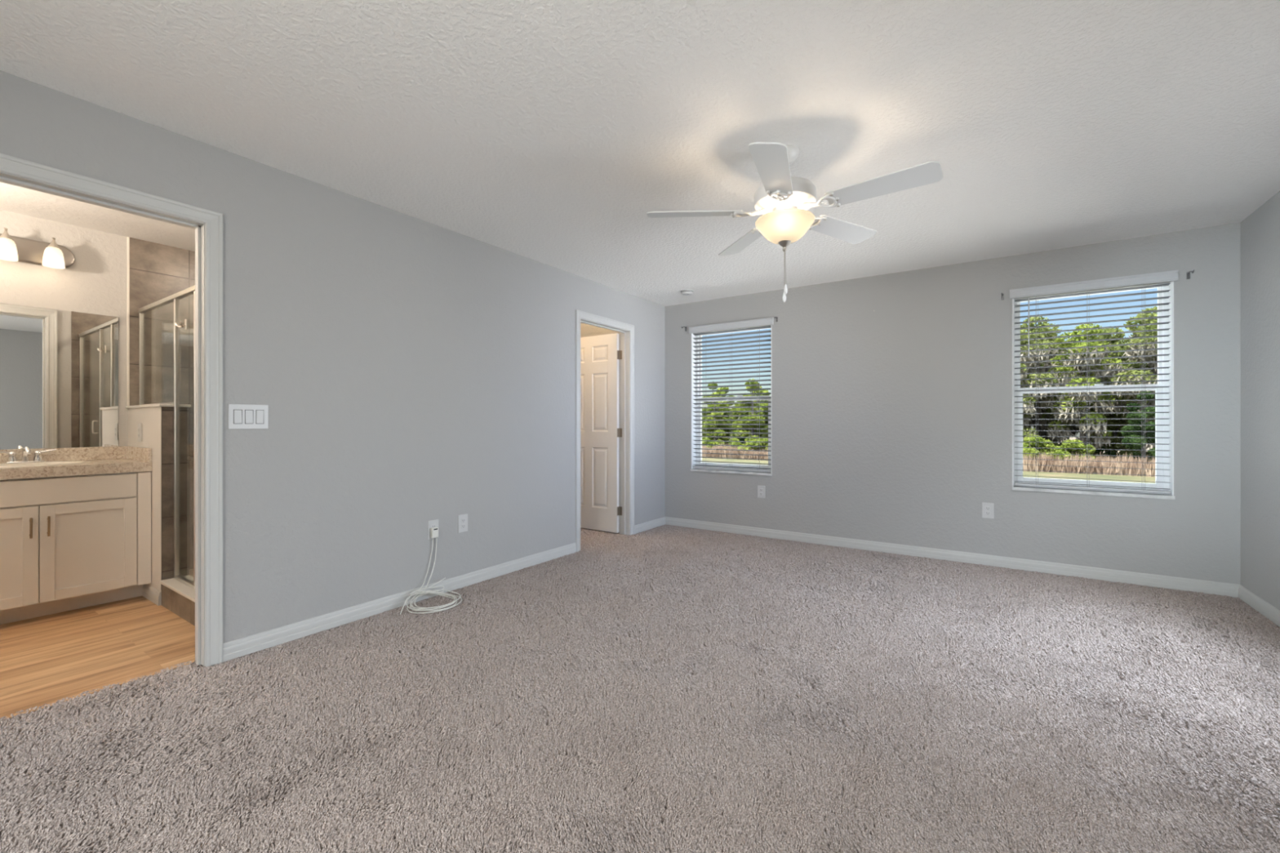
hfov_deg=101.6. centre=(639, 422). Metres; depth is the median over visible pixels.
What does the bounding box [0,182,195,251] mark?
ceiling
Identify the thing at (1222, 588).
baseboard
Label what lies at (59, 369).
vanity mirror
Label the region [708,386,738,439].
tree
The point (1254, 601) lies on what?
baseboard
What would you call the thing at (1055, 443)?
shrub
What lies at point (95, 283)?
wall
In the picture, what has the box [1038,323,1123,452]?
tree
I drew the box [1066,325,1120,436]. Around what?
tree
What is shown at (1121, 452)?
shrub
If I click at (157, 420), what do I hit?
wall
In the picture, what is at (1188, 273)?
curtain rod bracket
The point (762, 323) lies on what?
window blind
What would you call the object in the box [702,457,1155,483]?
ground
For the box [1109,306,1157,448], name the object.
tree
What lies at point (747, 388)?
tree
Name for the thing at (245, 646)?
baseboard
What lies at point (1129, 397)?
tree
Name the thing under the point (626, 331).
door frame
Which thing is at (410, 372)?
wall
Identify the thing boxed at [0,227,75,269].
vanity light
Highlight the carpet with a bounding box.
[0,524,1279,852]
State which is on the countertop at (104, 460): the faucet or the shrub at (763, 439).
the faucet
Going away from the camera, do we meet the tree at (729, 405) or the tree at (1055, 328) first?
the tree at (1055, 328)
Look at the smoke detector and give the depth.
5.12 m
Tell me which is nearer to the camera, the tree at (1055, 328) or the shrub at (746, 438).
the tree at (1055, 328)
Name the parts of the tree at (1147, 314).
crown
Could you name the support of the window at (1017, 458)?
in the wall at (891, 423)
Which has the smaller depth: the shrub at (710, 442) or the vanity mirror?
the vanity mirror
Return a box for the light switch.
[227,404,268,429]
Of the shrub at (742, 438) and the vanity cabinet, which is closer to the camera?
the vanity cabinet
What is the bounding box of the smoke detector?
[680,288,693,295]
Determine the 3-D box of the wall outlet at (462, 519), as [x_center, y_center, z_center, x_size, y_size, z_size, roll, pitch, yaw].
[-1.225,0.697,3.614,0.009,0.122,0.078,0,0,34]
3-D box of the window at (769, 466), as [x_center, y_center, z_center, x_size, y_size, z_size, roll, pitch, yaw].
[0.967,-0.245,5.465,0.907,1.538,0.168,0,0,34]
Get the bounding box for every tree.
[702,381,728,435]
[702,387,734,434]
[702,391,733,443]
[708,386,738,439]
[729,378,768,439]
[732,386,764,436]
[737,386,769,435]
[1020,315,1059,435]
[1020,328,1058,447]
[1023,322,1080,448]
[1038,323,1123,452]
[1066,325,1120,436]
[1078,325,1155,453]
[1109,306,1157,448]
[1109,320,1157,451]
[1120,391,1155,463]
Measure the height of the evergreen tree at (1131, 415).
6.811 m
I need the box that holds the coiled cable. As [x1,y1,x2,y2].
[400,527,462,614]
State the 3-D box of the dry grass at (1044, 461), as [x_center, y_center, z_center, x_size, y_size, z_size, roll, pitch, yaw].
[22.289,3.203,53.544,67.700,1.907,4.760,0,0,34]
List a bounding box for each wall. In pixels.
[0,71,665,666]
[0,209,195,568]
[125,404,191,591]
[580,323,619,519]
[665,222,1240,598]
[1240,191,1279,609]
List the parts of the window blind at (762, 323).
ladder cord, head rail, rail, ladder cord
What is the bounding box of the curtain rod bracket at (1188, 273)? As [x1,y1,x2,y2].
[1186,270,1194,279]
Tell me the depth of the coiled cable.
3.29 m
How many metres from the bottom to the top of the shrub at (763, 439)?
2.962 m
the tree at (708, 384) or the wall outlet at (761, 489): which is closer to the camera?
the wall outlet at (761, 489)
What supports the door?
in the wall at (410, 372)
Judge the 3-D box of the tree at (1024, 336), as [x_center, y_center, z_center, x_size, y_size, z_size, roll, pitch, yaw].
[36.362,-2.349,50.038,6.161,13.204,6.299,0,0,-21]
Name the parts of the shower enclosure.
cap rail, rail, post, rail, post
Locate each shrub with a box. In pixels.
[702,433,724,450]
[702,437,711,444]
[722,437,740,448]
[724,435,745,444]
[730,429,763,453]
[760,438,768,450]
[1022,429,1053,461]
[1047,435,1095,459]
[1053,438,1088,455]
[1088,444,1119,460]
[1117,444,1155,460]
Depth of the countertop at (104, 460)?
3.29 m
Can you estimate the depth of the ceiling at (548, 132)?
2.16 m
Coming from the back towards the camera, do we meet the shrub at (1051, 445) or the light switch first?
the shrub at (1051, 445)
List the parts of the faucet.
handle, spout, handle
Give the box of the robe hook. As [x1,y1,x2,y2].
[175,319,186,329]
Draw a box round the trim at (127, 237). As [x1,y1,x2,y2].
[126,236,129,405]
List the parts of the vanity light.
lamp arm, lamp shade, lamp arm, lamp shade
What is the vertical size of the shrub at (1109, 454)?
3.126 m
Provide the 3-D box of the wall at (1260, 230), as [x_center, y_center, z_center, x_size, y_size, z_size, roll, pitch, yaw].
[2.223,-0.043,0.793,0.120,2.520,6.604,0,0,34]
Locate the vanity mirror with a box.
[0,302,118,449]
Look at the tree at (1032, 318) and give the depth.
58.17 m
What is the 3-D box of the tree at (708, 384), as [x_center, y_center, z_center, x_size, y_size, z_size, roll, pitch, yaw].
[10.556,-0.838,74.490,4.153,10.188,5.132,0,0,-19]
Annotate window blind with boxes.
[688,317,773,471]
[1009,270,1178,493]
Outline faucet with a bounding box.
[0,446,56,462]
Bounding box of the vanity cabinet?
[0,471,151,624]
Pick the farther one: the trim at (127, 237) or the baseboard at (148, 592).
the trim at (127, 237)
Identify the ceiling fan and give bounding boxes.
[647,142,942,302]
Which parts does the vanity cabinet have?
cabinet door, door pull, door pull, false drawer, cabinet door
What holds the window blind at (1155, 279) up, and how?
attached to the window at (1017, 458)
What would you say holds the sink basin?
in the countertop at (104, 460)
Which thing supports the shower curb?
on the floor
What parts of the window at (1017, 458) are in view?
sash, sash, sill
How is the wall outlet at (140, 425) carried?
attached to the wall at (157, 420)
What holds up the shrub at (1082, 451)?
on the ground at (1040, 474)
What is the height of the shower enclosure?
1.788 m
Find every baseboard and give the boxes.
[142,583,160,605]
[222,516,665,662]
[665,516,1239,597]
[1238,584,1279,626]
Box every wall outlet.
[137,423,142,441]
[427,519,438,539]
[457,513,467,533]
[757,485,764,497]
[982,502,993,518]
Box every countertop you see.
[0,446,151,479]
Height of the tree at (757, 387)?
10.199 m
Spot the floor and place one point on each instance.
(48, 659)
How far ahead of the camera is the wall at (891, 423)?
4.30 m
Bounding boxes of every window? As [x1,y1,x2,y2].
[690,325,772,475]
[1011,281,1175,499]
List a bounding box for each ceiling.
[0,0,1279,306]
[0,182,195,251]
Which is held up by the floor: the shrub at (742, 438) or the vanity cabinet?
the vanity cabinet
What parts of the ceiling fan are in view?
blade, blade, blade, lamp shade, blade, blade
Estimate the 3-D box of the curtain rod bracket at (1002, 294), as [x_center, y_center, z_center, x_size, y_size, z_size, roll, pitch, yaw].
[2.830,-0.992,4.072,0.019,0.050,0.091,0,0,34]
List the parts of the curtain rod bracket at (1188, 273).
wall plate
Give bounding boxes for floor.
[0,519,1279,852]
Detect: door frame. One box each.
[0,153,222,666]
[575,310,634,551]
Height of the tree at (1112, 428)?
13.598 m
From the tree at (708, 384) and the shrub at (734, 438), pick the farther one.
the tree at (708, 384)
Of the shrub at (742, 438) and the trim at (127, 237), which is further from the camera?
the shrub at (742, 438)
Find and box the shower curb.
[160,574,195,626]
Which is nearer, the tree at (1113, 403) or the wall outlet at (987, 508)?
the wall outlet at (987, 508)
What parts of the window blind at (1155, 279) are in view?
ladder cord, ladder cord, head rail, rail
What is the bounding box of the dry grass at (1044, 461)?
[702,443,1155,476]
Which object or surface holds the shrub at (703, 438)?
on the ground at (1040, 474)
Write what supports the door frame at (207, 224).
attached to the wall at (410, 372)
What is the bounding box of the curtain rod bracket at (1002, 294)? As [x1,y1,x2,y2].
[1000,293,1004,300]
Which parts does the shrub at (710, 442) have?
crown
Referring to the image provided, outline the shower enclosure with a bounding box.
[137,284,195,589]
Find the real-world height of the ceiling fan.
0.721 m
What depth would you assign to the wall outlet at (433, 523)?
3.41 m
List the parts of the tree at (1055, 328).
crown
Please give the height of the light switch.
0.122 m
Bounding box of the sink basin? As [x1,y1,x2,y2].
[0,460,90,467]
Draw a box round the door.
[580,333,622,533]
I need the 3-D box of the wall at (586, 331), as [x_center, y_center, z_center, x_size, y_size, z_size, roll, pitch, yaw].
[-1.056,-0.043,5.613,1.707,2.520,2.120,0,0,34]
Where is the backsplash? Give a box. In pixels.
[0,446,124,463]
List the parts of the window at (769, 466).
sill, sash, sash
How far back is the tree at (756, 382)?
64.72 m

